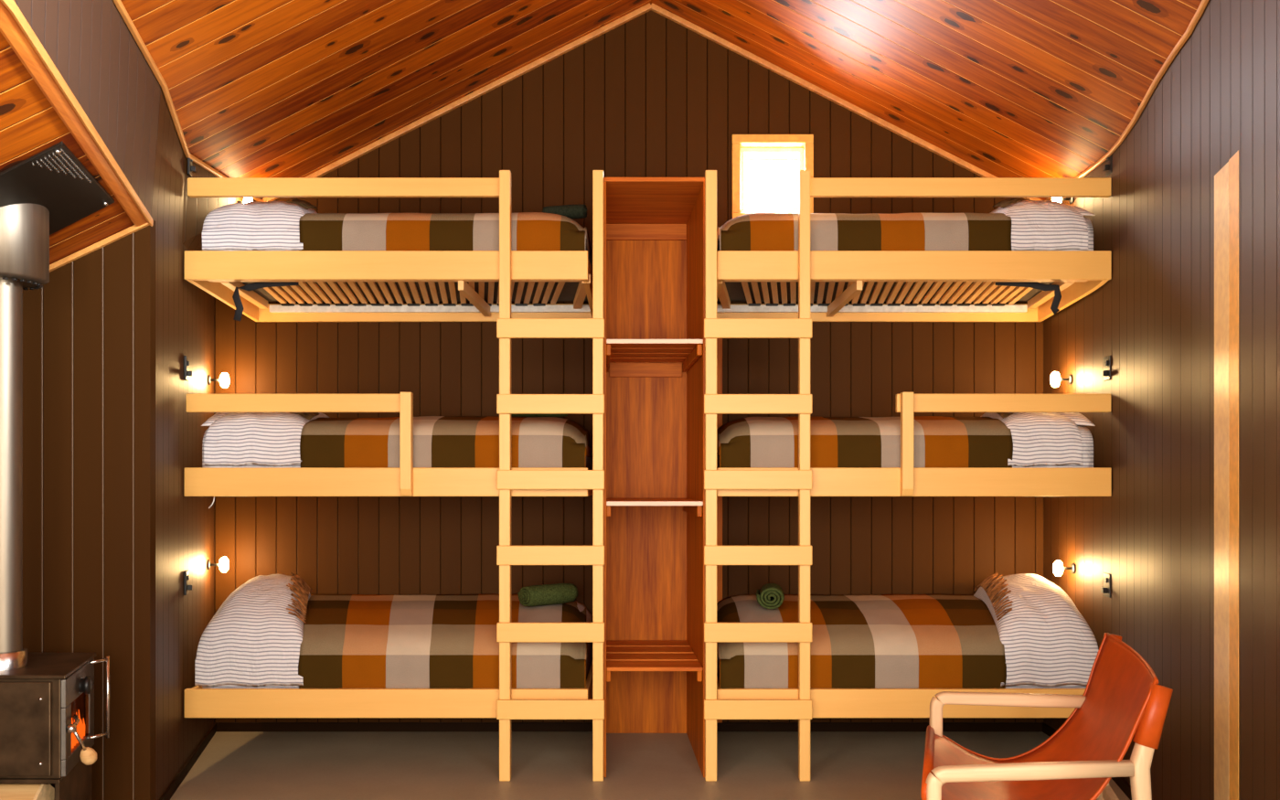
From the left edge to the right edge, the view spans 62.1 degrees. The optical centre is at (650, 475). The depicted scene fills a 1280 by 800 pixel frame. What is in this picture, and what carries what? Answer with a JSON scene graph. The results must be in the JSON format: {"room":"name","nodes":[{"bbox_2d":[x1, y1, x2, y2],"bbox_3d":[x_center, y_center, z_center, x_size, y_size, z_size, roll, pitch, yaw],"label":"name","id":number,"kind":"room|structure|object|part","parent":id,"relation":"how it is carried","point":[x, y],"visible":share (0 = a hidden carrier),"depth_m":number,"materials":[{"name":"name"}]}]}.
{"room":"cabin bunk room","nodes":[
{"label":"cabin bunk room","id":0,"kind":"room"},
{"bbox_2d":[0,32,134,264],"bbox_3d":[-2.558,-0.897,1.750,2.117,1.023,5.500,0,0,0],"label":"ceiling","id":1,"kind":"structure","parent":0,"point":[30,125],"depth_m":3.52,"materials":[{"name":"brown wood"}]},
{"bbox_2d":[0,141,114,234],"bbox_3d":[-2.369,-0.945,3.894,0.760,0.368,0.612,0,0,0],"label":"ceiling vent","id":2,"kind":"object","parent":1,"relation":"in","point":[54,178],"visible":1,"depth_m":3.81,"materials":[{"name":"black metal"}]},
{"bbox_2d":[13,0,160,214],"bbox_3d":[-1.694,-1.512,1.762,0.350,0.860,5.534,0,0,-6],"label":"wall","id":3,"kind":"structure","parent":0,"point":[89,42],"depth_m":3.80,"materials":[{"name":"brown wood"}]},
{"bbox_2d":[0,0,153,226],"bbox_3d":[-1.696,-1.201,1.767,0.342,0.322,5.542,0,0,-6],"label":"trim","id":4,"kind":"structure","parent":3,"relation":"attached to","point":[10,29],"depth_m":3.39,"materials":[{"name":"brown wood"}]},
{"bbox_2d":[112,0,263,202],"bbox_3d":[-1.781,-1.743,2.566,0.334,0.398,7.148,0,0,-7],"label":"trim","id":5,"kind":"structure","parent":3,"relation":"attached to","point":[118,4],"depth_m":4.49,"materials":[{"name":"brown wood"}]},
{"bbox_2d":[22,219,155,799],"bbox_3d":[-2.857,0.193,4.509,1.486,2.555,0.050,0,0,0],"label":"wall","id":6,"kind":"structure","parent":0,"point":[89,333],"depth_m":4.48,"materials":[{"name":"brown wood"}]},
{"bbox_2d":[49,222,149,272],"bbox_3d":[-2.858,-0.718,4.472,1.489,0.714,0.024,0,0,0],"label":"trim","id":7,"kind":"structure","parent":6,"relation":"attached to","point":[129,230],"depth_m":4.46,"materials":[{"name":"brown wood"}]},
{"bbox_2d":[150,87,255,799],"bbox_3d":[-2.209,-0.098,5.326,0.312,3.135,1.671,0,0,-14],"label":"wall","id":8,"kind":"structure","parent":0,"point":[185,313],"depth_m":5.04,"materials":[{"name":"brown wood"}]},
{"bbox_2d":[159,722,216,799],"bbox_3d":[-2.307,1.445,5.305,0.014,0.050,1.660,0,0,-14],"label":"baseboard","id":9,"kind":"structure","parent":8,"relation":"attached to","point":[185,770],"depth_m":5.26,"materials":[{"name":"brown wood"}]},
{"bbox_2d":[183,355,192,380],"bbox_3d":[-2.280,-0.528,5.244,0.033,0.116,0.074,0,0,-14],"label":"wall switch","id":10,"kind":"object","parent":8,"relation":"attached to","point":[187,373],"visible":1,"depth_m":5.22,"materials":[{"name":"black plastic"}]},
{"bbox_3d":[-2.291,-0.528,5.242,0.011,0.116,0.074,0,0,-14],"label":"plate","id":11,"kind":"part","parent":10,"relation":"part of","materials":[{"name":"black plastic"}]},
{"bbox_2d":[183,570,192,595],"bbox_3d":[-2.280,0.528,5.244,0.033,0.116,0.074,0,0,-14],"label":"wall switch","id":12,"kind":"object","parent":8,"relation":"attached to","point":[187,587],"visible":1,"depth_m":5.22,"materials":[{"name":"black plastic"}]},
{"bbox_3d":[-2.291,0.528,5.242,0.011,0.116,0.074,0,0,-14],"label":"plate","id":13,"kind":"part","parent":12,"relation":"part of","materials":[{"name":"black plastic"}]},
{"bbox_2d":[187,150,196,177],"bbox_3d":[-2.247,-1.525,5.204,0.033,0.116,0.074,0,0,-14],"label":"wall switch","id":14,"kind":"object","parent":8,"relation":"attached to","point":[191,169],"visible":0.88,"depth_m":5.19,"materials":[{"name":"black plastic"}]},
{"bbox_3d":[-2.257,-1.525,5.202,0.011,0.116,0.074,0,0,-14],"label":"plate","id":15,"kind":"part","parent":14,"relation":"part of","materials":[{"name":"black plastic"}]},
{"bbox_2d":[206,556,228,572],"bbox_3d":[-2.400,0.495,5.893,0.109,0.084,0.055,0,0,-14],"label":"reading lamp","id":16,"kind":"object","parent":8,"relation":"attached to","point":[223,564],"visible":1,"depth_m":5.88,"materials":[{"name":"white glass"}]},
{"bbox_3d":[-2.447,0.495,5.882,0.012,0.055,0.055,0,0,-14],"label":"wall plate","id":17,"kind":"part","parent":16,"relation":"part of","materials":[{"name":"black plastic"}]},
{"bbox_3d":[-2.371,0.495,5.900,0.049,0.084,0.049,0,0,0],"label":"bulb","id":18,"kind":"part","parent":16,"relation":"part of","materials":[{"name":"white glass"}]},
{"bbox_2d":[207,373,229,387],"bbox_3d":[-2.405,-0.530,5.913,0.109,0.084,0.055,0,0,-14],"label":"reading lamp","id":19,"kind":"object","parent":8,"relation":"attached to","point":[224,379],"visible":1,"depth_m":5.90,"materials":[{"name":"white glass"}]},
{"bbox_3d":[-2.452,-0.530,5.902,0.012,0.055,0.055,0,0,-14],"label":"wall plate","id":20,"kind":"part","parent":19,"relation":"part of","materials":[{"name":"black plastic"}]},
{"bbox_3d":[-2.376,-0.530,5.920,0.049,0.084,0.049,0,0,0],"label":"bulb","id":21,"kind":"part","parent":19,"relation":"part of","materials":[{"name":"white glass"}]},
{"bbox_2d":[237,197,252,203],"bbox_3d":[-2.228,-1.490,5.793,0.109,0.084,0.055,0,0,-14],"label":"reading lamp","id":22,"kind":"object","parent":8,"relation":"attached to","point":[245,199],"visible":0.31,"depth_m":5.78,"materials":[{"name":"white plastic"}]},
{"bbox_3d":[-2.200,-1.490,5.800,0.049,0.084,0.049,0,0,0],"label":"bulb","id":23,"kind":"part","parent":22,"relation":"part of","materials":[{"name":"white glass"}]},
{"bbox_2d":[214,10,1043,722],"bbox_3d":[0.000,-0.830,6.170,5.500,4.600,0.120,0,0,0],"label":"wall","id":24,"kind":"structure","parent":0,"point":[650,95],"depth_m":6.11,"materials":[{"name":"brown wood"}]},
{"bbox_2d":[184,392,592,496],"bbox_3d":[-1.287,-0.150,5.606,1.962,0.504,0.988,0,0,0],"label":"bunk bed","id":25,"kind":"object","parent":24,"relation":"attached to","point":[405,480],"visible":0.79,"depth_m":5.16,"materials":[{"name":"beige wood"}]},
{"bbox_3d":[-1.728,-0.353,5.183,1.067,0.090,0.035,0,0,0],"label":"guard rail","id":26,"kind":"part","parent":25,"relation":"part of","materials":[{"name":"beige wood"}]},
{"bbox_2d":[202,429,591,469],"bbox_3d":[-1.268,-0.125,5.633,1.860,0.356,0.855,0,0,0],"label":"mattress","id":27,"kind":"object","parent":25,"relation":"in","point":[588,459],"visible":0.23,"depth_m":5.21,"materials":[{"name":"white fabric"}]},
{"bbox_2d":[200,412,259,426],"bbox_3d":[-2.041,-0.319,5.585,0.386,0.148,0.630,0,0,0],"label":"pillow","id":28,"kind":"object","parent":27,"relation":"on","point":[211,420],"visible":0.17,"depth_m":5.31,"materials":[{"name":"white fabric"}]},
{"bbox_2d":[203,412,329,466],"bbox_3d":[-1.942,-0.215,5.576,0.485,0.340,0.768,0,0,0],"label":"pillow","id":29,"kind":"object","parent":27,"relation":"on","point":[235,439],"visible":0.73,"depth_m":5.21,"materials":[{"name":"white fabric"}]},
{"bbox_2d":[289,412,592,467],"bbox_3d":[-1.066,-0.182,5.625,1.502,0.378,0.870,0,0,0],"label":"blanket","id":30,"kind":"object","parent":27,"relation":"on","point":[438,441],"visible":0.88,"depth_m":5.20,"materials":[{"name":"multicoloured fabric"}]},
{"bbox_2d":[511,414,567,416],"bbox_3d":[-0.600,-0.354,5.703,0.324,0.082,0.102,0,0,-4],"label":"rolled towel","id":31,"kind":"object","parent":30,"relation":"on","point":[513,415],"visible":0.07,"depth_m":5.68,"materials":[{"name":"green fabric"}]},
{"bbox_3d":[-1.182,-0.152,5.136,0.054,0.500,0.047,0,0,0],"label":"guard post","id":32,"kind":"part","parent":25,"relation":"part of","materials":[{"name":"beige wood"}]},
{"bbox_2d":[184,177,592,321],"bbox_3d":[-1.282,-1.108,5.630,1.972,0.682,0.940,0,0,0],"label":"bunk bed","id":33,"kind":"object","parent":24,"relation":"attached to","point":[219,273],"visible":0.96,"depth_m":5.16,"materials":[{"name":"beige wood"}]},
{"bbox_3d":[-1.492,-1.404,5.183,1.528,0.090,0.035,0,0,0],"label":"guard rail","id":34,"kind":"part","parent":33,"relation":"part of","materials":[{"name":"beige wood"}]},
{"bbox_2d":[217,247,587,301],"bbox_3d":[-1.268,-1.177,5.633,1.860,0.369,0.855,0,0,0],"label":"mattress","id":35,"kind":"object","parent":33,"relation":"on","point":[569,291],"visible":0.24,"depth_m":5.73,"materials":[{"name":"fabric"}]},
{"bbox_2d":[202,201,316,250],"bbox_3d":[-1.948,-1.268,5.576,0.496,0.337,0.769,0,0,0],"label":"pillow","id":36,"kind":"object","parent":35,"relation":"on","point":[252,225],"visible":0.85,"depth_m":5.21,"materials":[{"name":"white fabric"}]},
{"bbox_2d":[286,198,592,268],"bbox_3d":[-1.073,-1.238,5.625,1.516,0.383,0.870,0,0,0],"label":"blanket","id":37,"kind":"object","parent":35,"relation":"on","point":[529,230],"visible":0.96,"depth_m":5.20,"materials":[{"name":"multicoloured fabric"}]},
{"bbox_2d":[542,204,587,219],"bbox_3d":[-0.454,-1.392,5.623,0.244,0.073,0.092,0,0,15],"label":"rolled towel","id":38,"kind":"object","parent":37,"relation":"on","point":[571,211],"visible":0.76,"depth_m":5.58,"materials":[{"name":"green fabric"}]},
{"bbox_3d":[-1.287,-0.930,6.085,1.910,0.100,0.030,0,0,0],"label":"rail","id":39,"kind":"part","parent":33,"relation":"part of","materials":[{"name":"beige wood"}]},
{"bbox_2d":[184,661,592,717],"bbox_3d":[-1.287,1.109,5.630,1.962,0.140,0.940,0,0,0],"label":"bunk bed","id":40,"kind":"object","parent":24,"relation":"attached to","point":[199,702],"visible":0.34,"depth_m":5.16,"materials":[{"name":"beige wood"}]},
{"bbox_2d":[202,600,591,688],"bbox_3d":[-1.268,0.914,5.633,1.860,0.437,0.855,0,0,0],"label":"mattress","id":41,"kind":"object","parent":40,"relation":"on","point":[581,606],"visible":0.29,"depth_m":5.57,"materials":[{"name":"white fabric"}]},
{"bbox_2d":[194,574,310,687],"bbox_3d":[-1.964,0.784,5.605,0.528,0.503,0.830,0,0,0],"label":"pillow","id":42,"kind":"object","parent":41,"relation":"on","point":[252,639],"visible":0.88,"depth_m":5.22,"materials":[{"name":"white fabric"}]},
{"bbox_2d":[286,572,587,688],"bbox_3d":[-1.162,0.805,5.625,1.693,0.558,0.871,0,0,0],"label":"blanket","id":43,"kind":"object","parent":41,"relation":"on","point":[350,641],"visible":0.89,"depth_m":5.22,"materials":[{"name":"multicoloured fabric"}]},
{"bbox_2d":[517,583,577,606],"bbox_3d":[-0.548,0.634,5.663,0.324,0.111,0.138,0,0,-41],"label":"rolled towel","id":44,"kind":"object","parent":43,"relation":"on","point":[557,593],"visible":1,"depth_m":5.60,"materials":[{"name":"green fabric"}]},
{"bbox_2d":[261,2,650,202],"bbox_3d":[-1.140,-2.116,6.095,2.290,1.175,0.034,0,0,0],"label":"trim","id":45,"kind":"structure","parent":24,"relation":"attached to","point":[645,8],"depth_m":6.08,"materials":[{"name":"brown wood"}]},
{"bbox_2d":[215,722,1043,731],"bbox_3d":[-0.125,1.445,6.103,4.750,0.050,0.015,0,0,0],"label":"baseboard","id":46,"kind":"structure","parent":24,"relation":"attached to","point":[220,726],"depth_m":6.10,"materials":[{"name":"brown wood"}]},
{"bbox_2d":[731,134,813,218],"bbox_3d":[0.699,-1.705,6.157,0.467,0.500,0.145,0,0,0],"label":"window","id":47,"kind":"structure","parent":24,"relation":"in","point":[802,145],"depth_m":6.08,"materials":[{"name":"paint"}]},
{"bbox_3d":[0.703,-1.708,6.190,0.373,0.393,0.040,0,0,0],"label":"frame","id":48,"kind":"part","parent":47,"relation":"part of","materials":[{"name":"white paint"}]},
{"bbox_2d":[650,2,1042,201],"bbox_3d":[1.140,-2.116,6.095,2.290,1.175,0.034,0,0,0],"label":"trim","id":49,"kind":"structure","parent":24,"relation":"attached to","point":[656,8],"depth_m":6.08,"materials":[{"name":"brown wood"}]},
{"bbox_2d":[716,675,1085,717],"bbox_3d":[1.280,1.109,5.630,1.916,0.140,0.940,0,0,0],"label":"bunk bed","id":50,"kind":"object","parent":24,"relation":"attached to","point":[826,702],"visible":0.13,"depth_m":5.16,"materials":[{"name":"beige wood"}]},
{"bbox_2d":[716,654,1086,688],"bbox_3d":[1.261,0.913,5.633,1.814,0.440,0.855,0,0,0],"label":"mattress","id":51,"kind":"object","parent":50,"relation":"on","point":[718,657],"visible":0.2,"depth_m":5.21,"materials":[{"name":"white fabric"}]},
{"bbox_2d":[716,572,1013,688],"bbox_3d":[1.127,0.807,5.625,1.591,0.555,0.870,0,0,0],"label":"blanket","id":52,"kind":"object","parent":51,"relation":"on","point":[934,640],"visible":0.9,"depth_m":5.22,"materials":[{"name":"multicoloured fabric"}]},
{"bbox_2d":[756,583,784,608],"bbox_3d":[0.630,0.637,5.621,0.150,0.121,0.284,0,0,5],"label":"rolled towel","id":53,"kind":"object","parent":52,"relation":"on","point":[771,595],"visible":1,"depth_m":5.49,"materials":[{"name":"green fabric"}]},
{"bbox_2d":[973,573,1098,686],"bbox_3d":[1.954,0.780,5.605,0.488,0.507,0.830,0,0,0],"label":"pillow","id":54,"kind":"object","parent":51,"relation":"on","point":[1047,641],"visible":0.83,"depth_m":5.22,"materials":[{"name":"white fabric"}]},
{"bbox_2d":[716,177,1111,321],"bbox_3d":[1.274,-1.125,5.630,1.933,0.648,0.940,0,0,0],"label":"bunk bed","id":55,"kind":"object","parent":24,"relation":"attached to","point":[1075,274],"visible":0.91,"depth_m":5.16,"materials":[{"name":"beige wood"}]},
{"bbox_3d":[1.280,-0.930,6.085,1.864,0.100,0.030,0,0,0],"label":"rail","id":56,"kind":"part","parent":55,"relation":"part of","materials":[{"name":"beige wood"}]},
{"bbox_2d":[716,217,1093,301],"bbox_3d":[1.261,-1.176,5.633,1.814,0.366,0.855,0,0,0],"label":"mattress","id":57,"kind":"object","parent":55,"relation":"on","point":[735,290],"visible":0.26,"depth_m":5.70,"materials":[{"name":"black fabric"}]},
{"bbox_2d":[716,197,1022,250],"bbox_3d":[1.099,-1.241,5.625,1.535,0.388,0.870,0,0,0],"label":"blanket","id":58,"kind":"object","parent":57,"relation":"on","point":[762,230],"visible":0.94,"depth_m":5.19,"materials":[{"name":"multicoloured fabric"}]},
{"bbox_2d":[990,200,1087,250],"bbox_3d":[1.937,-1.269,5.576,0.403,0.340,0.768,0,0,0],"label":"pillow","id":59,"kind":"object","parent":57,"relation":"on","point":[1041,225],"visible":0.73,"depth_m":5.20,"materials":[{"name":"white fabric"}]},
{"bbox_2d":[1066,204,1095,215],"bbox_3d":[2.011,-1.361,5.585,0.386,0.143,0.630,0,0,0],"label":"pillow","id":60,"kind":"object","parent":57,"relation":"on","point":[1083,212],"visible":0.12,"depth_m":5.30,"materials":[{"name":"white fabric"}]},
{"bbox_3d":[1.506,-1.404,5.183,1.468,0.090,0.035,0,0,0],"label":"guard rail","id":61,"kind":"part","parent":55,"relation":"part of","materials":[{"name":"beige wood"}]},
{"bbox_2d":[716,392,1111,496],"bbox_3d":[1.281,-0.150,5.606,1.918,0.504,0.988,0,0,0],"label":"bunk bed","id":62,"kind":"object","parent":24,"relation":"attached to","point":[906,480],"visible":0.83,"depth_m":5.16,"materials":[{"name":"beige wood"}]},
{"bbox_2d":[716,425,1093,468],"bbox_3d":[1.261,-0.125,5.633,1.814,0.355,0.855,0,0,0],"label":"mattress","id":63,"kind":"object","parent":62,"relation":"in","point":[1087,441],"visible":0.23,"depth_m":5.21,"materials":[{"name":"white fabric"}]},
{"bbox_2d":[716,412,1013,467],"bbox_3d":[1.104,-0.186,5.625,1.546,0.387,0.871,0,0,0],"label":"blanket","id":64,"kind":"object","parent":63,"relation":"on","point":[938,441],"visible":0.82,"depth_m":5.20,"materials":[{"name":"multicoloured fabric"}]},
{"bbox_2d":[980,412,1082,467],"bbox_3d":[1.927,-0.209,5.576,0.365,0.335,0.768,0,0,0],"label":"pillow","id":65,"kind":"object","parent":63,"relation":"on","point":[1038,438],"visible":0.75,"depth_m":5.21,"materials":[{"name":"white fabric"}]},
{"bbox_2d":[1056,412,1095,426],"bbox_3d":[2.011,-0.315,5.585,0.386,0.139,0.630,0,0,0],"label":"pillow","id":66,"kind":"object","parent":63,"relation":"on","point":[1079,419],"visible":0.18,"depth_m":5.30,"materials":[{"name":"white fabric"}]},
{"bbox_3d":[1.238,-0.152,5.136,0.054,0.500,0.047,0,0,0],"label":"guard post","id":67,"kind":"part","parent":62,"relation":"part of","materials":[{"name":"beige wood"}]},
{"bbox_3d":[1.718,-0.353,5.183,1.044,0.090,0.035,0,0,0],"label":"guard rail","id":68,"kind":"part","parent":62,"relation":"part of","materials":[{"name":"beige wood"}]},
{"bbox_2d":[170,731,1130,799],"bbox_3d":[-0.450,1.510,2.600,6.500,0.080,7.200,0,0,0],"label":"floor","id":69,"kind":"structure","parent":0,"point":[233,765],"depth_m":5.40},
{"bbox_2d":[0,203,109,799],"bbox_3d":[-2.434,0.140,4.025,0.833,2.660,0.510,0,0,0],"label":"wood stove","id":70,"kind":"object","parent":69,"relation":"on","point":[47,699],"visible":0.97,"depth_m":3.88,"materials":[{"name":"metal"}]},
{"bbox_3d":[-2.467,0.902,3.783,0.665,0.335,0.013,0,0,0],"label":"plate","id":71,"kind":"part","parent":70,"relation":"part of","materials":[{"name":"metal"}]},
{"bbox_3d":[-2.467,0.718,4.029,0.766,0.014,0.502,0,0,0],"label":"plate","id":72,"kind":"part","parent":70,"relation":"part of","materials":[{"name":"metal"}]},
{"bbox_3d":[-2.070,0.938,3.838,0.060,0.130,0.113,0,0,-13],"label":"latch handle","id":73,"kind":"part","parent":70,"relation":"part of","materials":[{"name":"metal"}]},
{"bbox_3d":[-2.166,0.901,4.017,0.018,0.347,0.481,0,0,-17],"label":"door","id":74,"kind":"part","parent":70,"relation":"part of","materials":[{"name":"metal"}]},
{"bbox_3d":[-2.139,0.795,4.025,0.036,0.068,0.068,0,0,-17],"label":"air knob","id":75,"kind":"part","parent":70,"relation":"part of","materials":[{"name":"black plastic"}]},
{"bbox_3d":[-2.045,1.020,3.865,0.055,0.066,0.058,0,0,0],"label":"latch knob","id":76,"kind":"part","parent":70,"relation":"part of","materials":[{"name":"beige wood"}]},
{"bbox_3d":[-2.480,1.362,3.866,0.640,0.148,0.161,0,0,0],"label":"log","id":77,"kind":"object","parent":70,"relation":"in","visible":0},
{"bbox_2d":[0,783,54,799],"bbox_3d":[-2.500,1.191,3.855,0.600,0.145,0.135,0,0,0],"label":"log","id":78,"kind":"object","parent":77,"relation":"on","point":[7,791],"visible":1,"depth_m":3.83,"materials":[{"name":"beige wood"}]},
{"bbox_2d":[496,170,604,781],"bbox_3d":[-0.480,0.001,5.116,0.515,2.938,0.080,0,0,0],"label":"ladder","id":79,"kind":"object","parent":69,"relation":"on","point":[507,327],"visible":1,"depth_m":5.08,"materials":[{"name":"beige wood"}]},
{"bbox_2d":[603,177,722,777],"bbox_3d":[0.059,0.009,5.639,0.703,2.922,0.942,0,0,0],"label":"shelf unit","id":80,"kind":"object","parent":69,"relation":"on","point":[654,228],"visible":0.88,"depth_m":6.06,"materials":[{"name":"brown wood"}]},
{"bbox_3d":[-0.256,0.020,5.615,0.025,2.900,0.893,0,0,-3],"label":"panel","id":81,"kind":"part","parent":80,"relation":"part of","materials":[{"name":"brown wood"}]},
{"bbox_3d":[-0.032,0.010,6.071,0.522,2.920,0.019,0,0,0],"label":"panel","id":82,"kind":"part","parent":80,"relation":"part of","materials":[{"name":"brown wood"}]},
{"bbox_3d":[-0.007,-1.442,5.615,0.572,0.021,0.890,0,0,0],"label":"panel","id":83,"kind":"part","parent":80,"relation":"part of","materials":[{"name":"brown wood"}]},
{"bbox_3d":[0.241,0.020,5.615,0.025,2.900,0.893,0,0,-3],"label":"panel","id":84,"kind":"part","parent":80,"relation":"part of","materials":[{"name":"brown wood"}]},
{"bbox_2d":[704,170,812,781],"bbox_3d":[0.513,0.001,5.116,0.518,2.938,0.080,0,0,0],"label":"ladder","id":85,"kind":"object","parent":69,"relation":"on","point":[801,327],"visible":1,"depth_m":5.08,"materials":[{"name":"beige wood"}]},
{"bbox_2d":[921,632,1173,799],"bbox_3d":[1.275,1.027,3.555,0.944,0.889,0.849,0,0,0],"label":"armchair","id":86,"kind":"object","parent":69,"relation":"on","point":[1122,697],"visible":1,"depth_m":3.53,"materials":[{"name":"orange leather"}]},
{"bbox_3d":[0.928,0.952,3.550,0.031,0.071,0.821,0,0,16],"label":"rail","id":87,"kind":"part","parent":86,"relation":"part of","materials":[{"name":"beige wood"}]},
{"bbox_3d":[0.842,1.178,3.160,0.052,0.584,0.044,0,0,0],"label":"leg","id":88,"kind":"part","parent":86,"relation":"part of","materials":[{"name":"brown wood"}]},
{"bbox_3d":[1.057,1.145,3.930,0.052,0.651,0.044,0,0,0],"label":"leg","id":89,"kind":"part","parent":86,"relation":"part of","materials":[{"name":"brown wood"}]},
{"bbox_3d":[1.372,0.831,3.930,0.639,0.060,0.048,0,0,0],"label":"armrest","id":90,"kind":"part","parent":86,"relation":"part of","materials":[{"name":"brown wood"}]},
{"bbox_3d":[1.133,0.882,3.160,0.592,0.068,0.048,0,0,0],"label":"armrest","id":91,"kind":"part","parent":86,"relation":"part of","materials":[{"name":"brown wood"}]},
{"bbox_3d":[1.689,1.033,3.950,0.096,0.875,0.052,0,0,0],"label":"leg","id":92,"kind":"part","parent":86,"relation":"part of","materials":[{"name":"brown wood"}]},
{"bbox_3d":[1.482,1.048,3.160,0.110,0.846,0.052,0,0,0],"label":"leg","id":93,"kind":"part","parent":86,"relation":"part of","materials":[{"name":"brown wood"}]},
{"bbox_2d":[120,0,1201,200],"bbox_3d":[0.000,-2.034,2.555,5.536,1.424,7.110,0,0,0],"label":"ceiling","id":94,"kind":"structure","parent":0,"point":[1005,88],"depth_m":5.17,"materials":[{"name":"brown wood"}]},
{"bbox_2d":[1043,0,1279,799],"bbox_3d":[1.782,-0.241,2.567,0.294,3.422,7.150,0,0,7],"label":"wall","id":95,"kind":"structure","parent":0,"point":[1219,97],"depth_m":4.06,"materials":[{"name":"brown wood"}]},
{"bbox_2d":[1050,371,1073,387],"bbox_3d":[2.199,-0.515,5.700,0.109,0.084,0.055,0,0,0],"label":"reading lamp","id":96,"kind":"object","parent":95,"relation":"attached to","point":[1055,378],"visible":1,"depth_m":5.68,"materials":[{"name":"white glass"}]},
{"bbox_3d":[2.170,-0.515,5.700,0.049,0.084,0.049,0,0,0],"label":"bulb","id":97,"kind":"part","parent":96,"relation":"part of","materials":[{"name":"white glass"}]},
{"bbox_3d":[2.248,-0.515,5.700,0.012,0.055,0.055,0,0,0],"label":"wall plate","id":98,"kind":"part","parent":96,"relation":"part of","materials":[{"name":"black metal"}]},
{"bbox_2d":[1051,197,1074,204],"bbox_3d":[2.199,-1.478,5.680,0.109,0.084,0.055,0,0,0],"label":"reading lamp","id":99,"kind":"object","parent":95,"relation":"attached to","point":[1058,199],"visible":0.44,"depth_m":5.67,"materials":[{"name":"white glass"}]},
{"bbox_3d":[2.170,-1.478,5.681,0.049,0.084,0.049,0,0,0],"label":"bulb","id":100,"kind":"part","parent":99,"relation":"part of","materials":[{"name":"white glass"}]},
{"bbox_3d":[2.216,-1.476,5.680,0.053,0.016,0.014,0,0,0],"label":"arm","id":101,"kind":"part","parent":99,"relation":"part of","materials":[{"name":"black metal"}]},
{"bbox_3d":[2.248,-1.478,5.680,0.012,0.055,0.055,0,0,0],"label":"wall plate","id":102,"kind":"part","parent":99,"relation":"part of","materials":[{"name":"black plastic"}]},
{"bbox_2d":[1053,560,1076,575],"bbox_3d":[2.199,0.495,5.660,0.109,0.084,0.055,0,0,0],"label":"reading lamp","id":103,"kind":"object","parent":95,"relation":"attached to","point":[1058,568],"visible":1,"depth_m":5.64,"materials":[{"name":"white glass"}]},
{"bbox_3d":[2.169,0.495,5.660,0.049,0.084,0.049,0,0,0],"label":"bulb","id":104,"kind":"part","parent":103,"relation":"part of","materials":[{"name":"white glass"}]},
{"bbox_3d":[2.247,0.495,5.660,0.012,0.055,0.055,0,0,0],"label":"wall plate","id":105,"kind":"part","parent":103,"relation":"part of","materials":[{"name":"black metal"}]},
{"bbox_2d":[1042,722,1131,799],"bbox_3d":[2.170,1.445,4.949,0.112,0.050,2.326,0,0,6],"label":"baseboard","id":106,"kind":"structure","parent":95,"relation":"attached to","point":[1123,784],"depth_m":5.00,"materials":[{"name":"brown wood"}]},
{"bbox_2d":[1100,572,1110,597],"bbox_3d":[2.233,0.539,5.220,0.033,0.116,0.074,0,0,0],"label":"wall switch","id":107,"kind":"object","parent":95,"relation":"attached to","point":[1105,590],"visible":1,"depth_m":5.21,"materials":[{"name":"black plastic"}]},
{"bbox_2d":[1100,355,1110,381],"bbox_3d":[2.233,-0.526,5.220,0.033,0.116,0.074,0,0,0],"label":"wall switch","id":108,"kind":"object","parent":95,"relation":"attached to","point":[1105,373],"visible":1,"depth_m":5.21,"materials":[{"name":"black plastic"}]},
{"bbox_2d":[1102,154,1112,176],"bbox_3d":[2.233,-1.530,5.200,0.033,0.116,0.074,0,0,0],"label":"wall switch","id":109,"kind":"object","parent":95,"relation":"attached to","point":[1107,167],"visible":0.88,"depth_m":5.19,"materials":[{"name":"black plastic"}]},
{"bbox_2d":[1044,0,1209,200],"bbox_3d":[1.770,-1.749,2.567,0.314,0.403,7.152,0,0,7],"label":"trim","id":110,"kind":"structure","parent":95,"relation":"attached to","point":[1203,4],"depth_m":4.43,"materials":[{"name":"brown wood"}]},
{"bbox_2d":[1214,149,1238,799],"bbox_3d":[1.971,0.207,3.619,0.042,2.526,0.360,0,0,14],"label":"door frame","id":111,"kind":"structure","parent":95,"relation":"in","point":[1226,181],"depth_m":3.60,"materials":[{"name":"paint"}]},
{"bbox_3d":[1.983,0.209,3.675,0.040,2.522,0.246,0,0,13],"label":"architrave","id":112,"kind":"part","parent":111,"relation":"part of","materials":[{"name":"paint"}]}
]}

